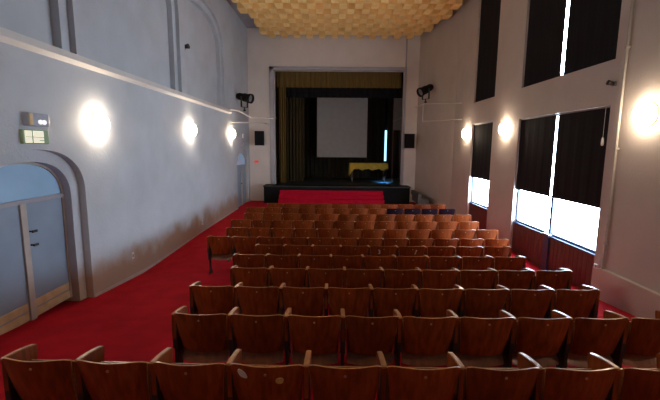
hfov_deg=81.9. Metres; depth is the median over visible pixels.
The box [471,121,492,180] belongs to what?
blind
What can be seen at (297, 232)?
seat
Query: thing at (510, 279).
seat
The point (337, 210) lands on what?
seat
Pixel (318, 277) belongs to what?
seat
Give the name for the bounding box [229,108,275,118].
bar
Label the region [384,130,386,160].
window
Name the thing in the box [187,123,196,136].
wall lamp
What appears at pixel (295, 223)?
seat
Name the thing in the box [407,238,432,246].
seat
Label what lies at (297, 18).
ceiling
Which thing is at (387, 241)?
seat
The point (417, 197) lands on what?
steps
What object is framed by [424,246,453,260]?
seat
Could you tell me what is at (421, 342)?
seat
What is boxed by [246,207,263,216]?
seat
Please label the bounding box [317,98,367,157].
projection screen
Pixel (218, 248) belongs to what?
seat
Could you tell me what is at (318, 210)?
seat
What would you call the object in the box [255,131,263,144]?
loudspeaker
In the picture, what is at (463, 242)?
seat
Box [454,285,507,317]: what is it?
seat
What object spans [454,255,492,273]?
seat
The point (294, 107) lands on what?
stage curtain
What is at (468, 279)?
seat
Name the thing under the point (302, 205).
seat
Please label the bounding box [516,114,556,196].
blind
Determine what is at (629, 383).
seat
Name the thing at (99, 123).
wall lamp
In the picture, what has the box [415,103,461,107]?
bar
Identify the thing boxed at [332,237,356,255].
seat
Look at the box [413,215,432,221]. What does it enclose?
seat
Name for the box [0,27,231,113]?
trim
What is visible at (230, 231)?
seat
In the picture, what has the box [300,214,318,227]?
seat
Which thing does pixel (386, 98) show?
wall
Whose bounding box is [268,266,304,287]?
seat
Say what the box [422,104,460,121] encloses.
bar
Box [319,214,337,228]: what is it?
seat
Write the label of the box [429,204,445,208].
seat
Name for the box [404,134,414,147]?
loudspeaker
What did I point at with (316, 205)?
seat
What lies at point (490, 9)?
blind
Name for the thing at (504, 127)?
wall lamp
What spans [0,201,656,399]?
floor
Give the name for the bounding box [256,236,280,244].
seat
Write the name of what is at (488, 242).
seat
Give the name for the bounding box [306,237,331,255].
seat
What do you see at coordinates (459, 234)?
seat
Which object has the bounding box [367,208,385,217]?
seat
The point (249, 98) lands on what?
spotlight
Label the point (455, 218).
seat
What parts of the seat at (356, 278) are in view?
armrest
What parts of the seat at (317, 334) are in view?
leg, armrest, backrest, seat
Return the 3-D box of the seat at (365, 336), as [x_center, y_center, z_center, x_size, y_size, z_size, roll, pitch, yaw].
[0.379,1.539,3.852,0.565,0.905,0.381,1,8,1]
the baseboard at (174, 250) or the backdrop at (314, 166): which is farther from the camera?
the backdrop at (314, 166)
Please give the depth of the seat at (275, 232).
9.27 m
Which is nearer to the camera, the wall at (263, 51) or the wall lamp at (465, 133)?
the wall lamp at (465, 133)
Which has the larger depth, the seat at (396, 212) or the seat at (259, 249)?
the seat at (396, 212)
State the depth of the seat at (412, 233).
9.25 m
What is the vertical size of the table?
1.010 m
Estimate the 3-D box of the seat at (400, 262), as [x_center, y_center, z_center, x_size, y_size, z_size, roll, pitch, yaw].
[1.374,1.377,6.647,0.565,0.905,0.381,0,8,0]
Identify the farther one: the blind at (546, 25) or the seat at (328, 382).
the blind at (546, 25)
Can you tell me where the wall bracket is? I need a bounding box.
[606,80,616,86]
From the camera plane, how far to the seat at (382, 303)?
4.61 m
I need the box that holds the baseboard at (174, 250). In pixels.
[95,200,250,296]
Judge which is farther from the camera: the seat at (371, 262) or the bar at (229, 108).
the bar at (229, 108)
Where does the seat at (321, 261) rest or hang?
on the floor
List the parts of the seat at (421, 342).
leg, armrest, seat, backrest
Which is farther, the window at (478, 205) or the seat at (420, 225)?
the window at (478, 205)
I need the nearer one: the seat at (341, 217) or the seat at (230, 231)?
the seat at (230, 231)
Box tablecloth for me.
[348,163,387,174]
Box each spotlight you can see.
[236,93,253,110]
[416,84,433,102]
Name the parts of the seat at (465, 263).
armrest, backrest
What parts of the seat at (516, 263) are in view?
armrest, backrest, armrest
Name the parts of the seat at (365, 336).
leg, armrest, seat, backrest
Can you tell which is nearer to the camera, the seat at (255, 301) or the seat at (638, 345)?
the seat at (638, 345)
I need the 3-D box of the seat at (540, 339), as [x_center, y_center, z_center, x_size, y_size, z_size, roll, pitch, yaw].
[2.043,1.553,3.853,0.565,0.905,0.381,0,8,-1]
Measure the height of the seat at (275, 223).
0.905 m
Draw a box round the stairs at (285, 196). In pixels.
[278,190,383,206]
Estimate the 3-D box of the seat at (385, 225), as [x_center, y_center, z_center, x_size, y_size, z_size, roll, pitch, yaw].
[1.474,0.994,10.350,0.565,0.905,0.381,0,8,0]
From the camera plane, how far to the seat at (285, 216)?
11.13 m
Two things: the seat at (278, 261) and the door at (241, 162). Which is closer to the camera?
the seat at (278, 261)
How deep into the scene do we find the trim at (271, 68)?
19.05 m
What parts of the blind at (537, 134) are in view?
rail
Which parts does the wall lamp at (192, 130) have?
lamp shade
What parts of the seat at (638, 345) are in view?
armrest, leg, seat, backrest, armrest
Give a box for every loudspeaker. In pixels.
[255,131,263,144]
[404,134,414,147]
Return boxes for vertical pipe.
[601,0,633,268]
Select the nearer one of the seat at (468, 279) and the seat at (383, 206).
the seat at (468, 279)
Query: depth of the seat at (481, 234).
9.29 m
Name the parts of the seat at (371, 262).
armrest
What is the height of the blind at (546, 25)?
3.898 m
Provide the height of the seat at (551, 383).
0.905 m
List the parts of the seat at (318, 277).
leg, armrest, backrest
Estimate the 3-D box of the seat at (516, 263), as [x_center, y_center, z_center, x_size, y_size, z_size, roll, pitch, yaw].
[3.062,1.390,6.668,0.614,0.905,0.381,0,8,-1]
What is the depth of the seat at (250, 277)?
5.56 m
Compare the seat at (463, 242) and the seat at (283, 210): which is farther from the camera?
the seat at (283, 210)
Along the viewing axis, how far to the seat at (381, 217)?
11.10 m
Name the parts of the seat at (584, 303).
armrest, leg, backrest, armrest, leg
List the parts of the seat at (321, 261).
armrest, backrest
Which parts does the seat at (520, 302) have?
armrest, leg, backrest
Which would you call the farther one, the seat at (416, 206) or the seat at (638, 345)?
the seat at (416, 206)
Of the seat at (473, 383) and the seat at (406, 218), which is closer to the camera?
the seat at (473, 383)
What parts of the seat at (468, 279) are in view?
armrest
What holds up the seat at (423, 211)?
on the floor
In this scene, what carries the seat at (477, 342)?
on the floor
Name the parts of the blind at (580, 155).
rail, blind pull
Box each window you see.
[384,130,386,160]
[469,177,488,229]
[511,114,599,287]
[560,0,569,75]
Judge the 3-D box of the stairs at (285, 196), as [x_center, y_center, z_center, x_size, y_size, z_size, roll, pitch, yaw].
[0.064,-0.076,18.492,5.100,0.670,1.050,1,8,0]
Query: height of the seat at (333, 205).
0.905 m
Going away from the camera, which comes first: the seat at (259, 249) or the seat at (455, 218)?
the seat at (259, 249)
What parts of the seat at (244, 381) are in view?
leg, armrest, backrest, seat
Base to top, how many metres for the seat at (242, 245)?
0.905 m
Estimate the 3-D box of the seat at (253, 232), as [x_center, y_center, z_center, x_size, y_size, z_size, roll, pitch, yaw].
[-1.732,1.104,9.492,0.565,0.905,0.381,1,8,2]
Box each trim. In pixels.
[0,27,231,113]
[269,66,406,184]
[405,39,407,66]
[591,266,659,318]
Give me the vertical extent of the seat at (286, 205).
0.905 m
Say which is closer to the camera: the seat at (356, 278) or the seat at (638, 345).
the seat at (638, 345)
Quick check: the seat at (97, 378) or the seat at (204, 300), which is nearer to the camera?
the seat at (97, 378)
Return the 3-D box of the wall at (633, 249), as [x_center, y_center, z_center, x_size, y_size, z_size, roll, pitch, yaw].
[5.294,-2.335,7.231,0.450,8.950,16.950,1,8,0]
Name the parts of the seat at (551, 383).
armrest, leg, seat, backrest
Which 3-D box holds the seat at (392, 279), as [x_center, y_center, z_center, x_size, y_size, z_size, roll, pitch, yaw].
[1.022,1.431,5.711,0.565,0.905,0.381,0,8,0]
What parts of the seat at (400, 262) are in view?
armrest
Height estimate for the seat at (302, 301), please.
0.905 m
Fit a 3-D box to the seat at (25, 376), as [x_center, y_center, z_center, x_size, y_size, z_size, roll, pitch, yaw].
[-2.157,1.572,2.949,0.565,0.905,0.381,1,8,2]
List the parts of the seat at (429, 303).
leg, armrest, seat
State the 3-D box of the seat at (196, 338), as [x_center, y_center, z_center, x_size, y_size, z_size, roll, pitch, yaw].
[-1.285,1.522,3.884,0.565,0.905,0.381,1,8,2]
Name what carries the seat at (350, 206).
on the floor
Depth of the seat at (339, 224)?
10.16 m
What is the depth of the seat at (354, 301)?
4.61 m
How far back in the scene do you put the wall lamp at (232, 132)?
15.87 m
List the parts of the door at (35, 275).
kick plate, handle, kick plate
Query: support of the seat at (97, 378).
on the floor
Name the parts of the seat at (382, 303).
leg, armrest, seat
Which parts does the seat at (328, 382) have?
leg, armrest, seat, backrest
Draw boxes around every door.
[0,162,72,334]
[237,152,246,206]
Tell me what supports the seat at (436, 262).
on the floor
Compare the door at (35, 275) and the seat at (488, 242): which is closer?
the door at (35, 275)
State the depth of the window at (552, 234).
8.70 m
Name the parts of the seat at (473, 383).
armrest, leg, seat, backrest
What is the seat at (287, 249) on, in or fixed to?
on the floor
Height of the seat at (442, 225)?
0.905 m
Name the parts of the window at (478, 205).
sill, frame, pane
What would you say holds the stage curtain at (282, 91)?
on the stage
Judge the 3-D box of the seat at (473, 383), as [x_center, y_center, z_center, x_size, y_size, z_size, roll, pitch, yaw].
[1.200,1.605,2.883,0.565,0.905,0.381,0,8,0]
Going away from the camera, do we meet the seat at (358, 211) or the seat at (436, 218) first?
the seat at (436, 218)
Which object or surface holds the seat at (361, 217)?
on the floor
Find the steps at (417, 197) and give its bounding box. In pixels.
[411,190,432,204]
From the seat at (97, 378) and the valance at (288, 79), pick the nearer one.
the seat at (97, 378)
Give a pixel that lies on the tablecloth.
(362, 166)
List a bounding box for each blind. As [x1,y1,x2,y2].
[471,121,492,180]
[475,0,500,102]
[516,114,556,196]
[524,0,566,86]
[552,106,610,207]
[563,0,621,74]
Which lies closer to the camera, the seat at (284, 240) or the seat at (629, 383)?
the seat at (629, 383)
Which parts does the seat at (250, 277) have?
armrest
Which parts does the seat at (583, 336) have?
armrest, leg, seat, backrest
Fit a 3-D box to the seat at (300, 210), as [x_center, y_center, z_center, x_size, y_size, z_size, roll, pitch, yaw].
[-0.740,0.674,12.259,0.565,0.905,0.381,1,8,1]
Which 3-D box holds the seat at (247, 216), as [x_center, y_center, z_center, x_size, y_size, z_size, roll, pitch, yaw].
[-2.261,0.803,11.370,0.565,0.905,0.381,1,8,2]
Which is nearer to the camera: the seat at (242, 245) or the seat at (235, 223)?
the seat at (242, 245)
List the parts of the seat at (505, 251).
backrest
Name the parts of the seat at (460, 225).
backrest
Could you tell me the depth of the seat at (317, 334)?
3.71 m
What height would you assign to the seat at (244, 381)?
0.905 m
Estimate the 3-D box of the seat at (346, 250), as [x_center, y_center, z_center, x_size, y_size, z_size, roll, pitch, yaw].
[0.461,1.312,7.582,0.565,0.905,0.381,1,8,0]
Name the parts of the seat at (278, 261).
armrest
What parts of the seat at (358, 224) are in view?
backrest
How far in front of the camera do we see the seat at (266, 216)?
11.15 m
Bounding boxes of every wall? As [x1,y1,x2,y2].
[0,0,249,300]
[247,28,419,201]
[384,98,401,162]
[414,6,460,208]
[450,0,659,292]
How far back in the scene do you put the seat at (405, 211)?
12.05 m
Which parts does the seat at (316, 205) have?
backrest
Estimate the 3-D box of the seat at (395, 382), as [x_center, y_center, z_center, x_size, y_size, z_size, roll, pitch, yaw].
[0.641,1.600,2.884,0.565,0.905,0.381,1,8,0]
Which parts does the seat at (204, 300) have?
leg, armrest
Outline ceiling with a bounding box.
[227,0,461,38]
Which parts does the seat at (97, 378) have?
leg, armrest, seat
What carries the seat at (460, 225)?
on the floor
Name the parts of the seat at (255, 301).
leg, armrest, seat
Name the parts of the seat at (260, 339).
leg, armrest, backrest, seat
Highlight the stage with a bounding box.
[263,177,410,203]
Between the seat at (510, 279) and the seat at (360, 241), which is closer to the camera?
the seat at (510, 279)
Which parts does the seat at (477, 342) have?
leg, armrest, seat, backrest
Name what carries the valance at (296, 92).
hanging from the wall at (386, 98)
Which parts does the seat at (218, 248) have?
leg, backrest, seat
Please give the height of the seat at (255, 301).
0.905 m
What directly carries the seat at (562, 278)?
on the floor
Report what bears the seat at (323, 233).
on the floor
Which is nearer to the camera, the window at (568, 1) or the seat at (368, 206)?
the window at (568, 1)
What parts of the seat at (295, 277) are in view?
armrest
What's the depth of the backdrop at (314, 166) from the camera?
23.96 m
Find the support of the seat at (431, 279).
on the floor
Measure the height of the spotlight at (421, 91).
0.857 m
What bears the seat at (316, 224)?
on the floor
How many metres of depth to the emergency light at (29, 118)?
5.37 m
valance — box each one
[277,71,401,87]
[286,72,403,97]
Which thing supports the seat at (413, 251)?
on the floor
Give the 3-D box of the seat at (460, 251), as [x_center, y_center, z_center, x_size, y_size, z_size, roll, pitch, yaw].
[2.679,1.331,7.593,0.565,0.905,0.381,0,8,-1]
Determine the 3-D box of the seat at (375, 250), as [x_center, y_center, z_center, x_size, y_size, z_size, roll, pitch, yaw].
[1.015,1.317,7.579,0.565,0.905,0.381,0,8,0]
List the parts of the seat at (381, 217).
backrest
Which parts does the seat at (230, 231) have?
backrest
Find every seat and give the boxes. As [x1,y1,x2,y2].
[0,344,77,399]
[74,346,151,399]
[149,347,226,399]
[171,306,229,362]
[189,281,233,317]
[207,236,231,273]
[226,227,248,261]
[226,349,302,399]
[227,307,283,363]
[230,265,267,289]
[231,219,250,227]
[232,236,255,256]
[233,253,264,267]
[234,282,278,315]
[244,213,262,219]
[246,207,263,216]
[248,228,270,237]
[251,220,271,227]
[255,244,282,258]
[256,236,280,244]
[263,213,281,223]
[264,207,280,212]
[265,253,296,271]
[267,203,282,207]
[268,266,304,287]
[271,228,292,237]
[272,220,291,227]
[279,283,324,315]
[281,208,297,215]
[281,213,299,220]
[281,237,305,244]
[283,203,298,207]
[283,244,310,254]
[284,308,340,364]
[292,220,312,228]
[293,228,315,238]
[297,254,329,284]
[298,208,315,213]
[299,203,314,207]
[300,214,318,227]
[303,350,380,399]
[305,266,342,303]
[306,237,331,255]
[311,244,339,268]
[313,221,332,237]
[315,204,331,213]
[316,208,332,213]
[316,228,338,245]
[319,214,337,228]
[324,283,370,328]
[329,254,361,285]
[332,204,347,213]
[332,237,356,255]
[333,208,350,220]
[333,221,353,237]
[338,214,356,228]
[339,229,361,237]
[339,245,367,268]
[339,308,398,365]
[343,267,381,293]
[348,204,363,208]
[350,208,367,214]
[353,221,374,237]
[356,214,375,220]
[356,238,381,249]
[361,229,383,237]
[361,254,394,273]
[364,204,379,211]
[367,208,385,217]
[367,245,396,255]
[368,284,416,319]
[374,221,395,229]
[375,214,394,224]
[377,351,459,399]
[379,267,419,288]
[380,204,396,208]
[381,238,407,246]
[383,229,406,238]
[385,209,402,217]
[392,255,427,273]
[393,309,455,366]
[394,214,413,221]
[394,245,424,256]
[395,221,415,229]
[396,204,412,208]
[402,209,420,217]
[406,229,429,242]
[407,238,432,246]
[411,284,462,317]
[412,204,428,209]
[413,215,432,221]
[415,221,436,232]
[415,267,457,292]
[420,209,437,214]
[423,255,459,269]
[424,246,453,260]
[428,229,452,242]
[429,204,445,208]
[429,238,457,250]
[432,215,451,224]
[436,222,457,229]
[437,209,455,214]
[446,310,513,366]
[447,352,539,399]
[449,229,474,242]
[450,215,471,221]
[451,268,495,292]
[452,246,481,256]
[454,238,482,246]
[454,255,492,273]
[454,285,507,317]
[456,222,478,233]
[473,230,498,242]
[475,246,511,260]
[482,239,508,250]
[484,255,525,270]
[487,268,533,292]
[496,285,553,320]
[499,310,571,367]
[517,353,617,399]
[522,268,572,293]
[539,285,599,320]
[551,310,627,367]
[587,353,659,399]
[603,310,659,367]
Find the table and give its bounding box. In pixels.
[351,169,385,180]
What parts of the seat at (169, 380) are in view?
leg, armrest, backrest, seat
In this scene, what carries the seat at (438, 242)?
on the floor
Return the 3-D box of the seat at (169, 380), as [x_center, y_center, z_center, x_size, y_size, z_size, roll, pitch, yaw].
[-1.038,1.584,2.912,0.565,0.905,0.381,1,8,1]
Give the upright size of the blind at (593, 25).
3.993 m
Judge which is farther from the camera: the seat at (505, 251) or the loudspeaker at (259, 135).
the loudspeaker at (259, 135)
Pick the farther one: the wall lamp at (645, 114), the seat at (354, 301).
the wall lamp at (645, 114)
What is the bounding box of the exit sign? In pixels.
[19,129,48,143]
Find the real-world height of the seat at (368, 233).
0.905 m
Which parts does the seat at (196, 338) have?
leg, armrest, backrest, seat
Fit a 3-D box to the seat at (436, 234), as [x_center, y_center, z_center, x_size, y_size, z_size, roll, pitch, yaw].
[2.705,1.145,9.454,0.565,0.905,0.381,0,8,-1]
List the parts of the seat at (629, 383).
armrest, leg, seat, backrest, armrest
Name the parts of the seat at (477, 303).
armrest, leg, seat, backrest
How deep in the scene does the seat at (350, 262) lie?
6.46 m
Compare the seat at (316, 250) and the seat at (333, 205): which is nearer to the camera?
the seat at (316, 250)
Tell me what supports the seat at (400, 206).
on the floor
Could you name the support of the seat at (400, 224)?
on the floor
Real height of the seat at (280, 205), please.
0.905 m
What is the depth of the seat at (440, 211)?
12.07 m
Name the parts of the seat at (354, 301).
leg, armrest, backrest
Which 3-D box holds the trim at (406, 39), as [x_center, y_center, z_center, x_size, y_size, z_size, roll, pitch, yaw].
[3.797,-7.436,18.814,0.070,1.670,0.040,1,8,0]
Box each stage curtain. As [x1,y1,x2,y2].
[279,87,285,182]
[286,97,303,180]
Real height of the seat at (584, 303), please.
0.905 m
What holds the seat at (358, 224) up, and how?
on the floor
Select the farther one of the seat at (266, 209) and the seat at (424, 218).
the seat at (266, 209)
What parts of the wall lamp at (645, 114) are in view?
mounting plate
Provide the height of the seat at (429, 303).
0.905 m
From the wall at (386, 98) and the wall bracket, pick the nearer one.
the wall bracket
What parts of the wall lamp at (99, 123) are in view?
mounting plate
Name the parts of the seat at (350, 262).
armrest, backrest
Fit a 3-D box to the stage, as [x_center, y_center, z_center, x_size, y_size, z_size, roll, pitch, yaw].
[0.303,-0.660,22.149,8.100,0.930,6.340,1,8,0]
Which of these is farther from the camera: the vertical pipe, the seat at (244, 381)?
the vertical pipe
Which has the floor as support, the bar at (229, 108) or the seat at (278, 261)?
the seat at (278, 261)
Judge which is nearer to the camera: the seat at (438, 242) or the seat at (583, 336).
the seat at (583, 336)
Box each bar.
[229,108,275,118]
[231,122,268,124]
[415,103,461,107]
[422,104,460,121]
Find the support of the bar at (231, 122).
attached to the wall at (144, 186)
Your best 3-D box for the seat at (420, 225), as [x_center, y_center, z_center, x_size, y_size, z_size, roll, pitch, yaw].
[2.583,1.001,10.361,0.565,0.905,0.381,0,8,-1]
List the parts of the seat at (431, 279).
armrest, backrest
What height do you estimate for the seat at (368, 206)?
0.905 m
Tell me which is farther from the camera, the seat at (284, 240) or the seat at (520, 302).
the seat at (284, 240)
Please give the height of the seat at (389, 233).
0.905 m
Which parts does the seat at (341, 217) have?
backrest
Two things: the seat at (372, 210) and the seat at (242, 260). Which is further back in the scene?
the seat at (372, 210)
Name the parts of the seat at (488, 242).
backrest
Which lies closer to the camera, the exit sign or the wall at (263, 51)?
the exit sign
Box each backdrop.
[275,71,385,177]
[386,98,399,177]
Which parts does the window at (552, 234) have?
post, sill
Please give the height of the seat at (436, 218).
0.905 m
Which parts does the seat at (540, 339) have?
armrest, leg, seat, backrest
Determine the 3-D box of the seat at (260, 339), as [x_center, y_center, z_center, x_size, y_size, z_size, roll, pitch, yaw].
[-0.730,1.528,3.869,0.565,0.905,0.381,1,8,1]
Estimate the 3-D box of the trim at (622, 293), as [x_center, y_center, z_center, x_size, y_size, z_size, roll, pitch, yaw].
[4.980,2.141,3.536,0.090,0.800,7.590,1,8,0]
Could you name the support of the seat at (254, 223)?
on the floor
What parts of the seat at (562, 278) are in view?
armrest, leg, backrest, armrest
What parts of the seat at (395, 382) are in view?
leg, armrest, seat, backrest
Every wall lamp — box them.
[90,113,109,134]
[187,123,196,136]
[230,129,235,138]
[462,128,468,138]
[499,122,508,135]
[632,102,658,126]
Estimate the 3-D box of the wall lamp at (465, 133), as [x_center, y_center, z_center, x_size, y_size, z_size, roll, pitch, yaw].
[5.018,-2.470,14.156,0.198,0.400,0.400,1,8,0]
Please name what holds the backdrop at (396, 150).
on the stage
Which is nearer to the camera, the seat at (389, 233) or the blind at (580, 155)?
the blind at (580, 155)
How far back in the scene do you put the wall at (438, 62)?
17.09 m
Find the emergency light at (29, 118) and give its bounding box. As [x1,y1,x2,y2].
[22,112,48,126]
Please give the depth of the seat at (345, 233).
9.24 m
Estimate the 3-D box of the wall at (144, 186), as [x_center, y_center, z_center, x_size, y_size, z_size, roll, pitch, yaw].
[-4.489,-2.705,9.326,0.550,8.950,21.050,1,8,0]

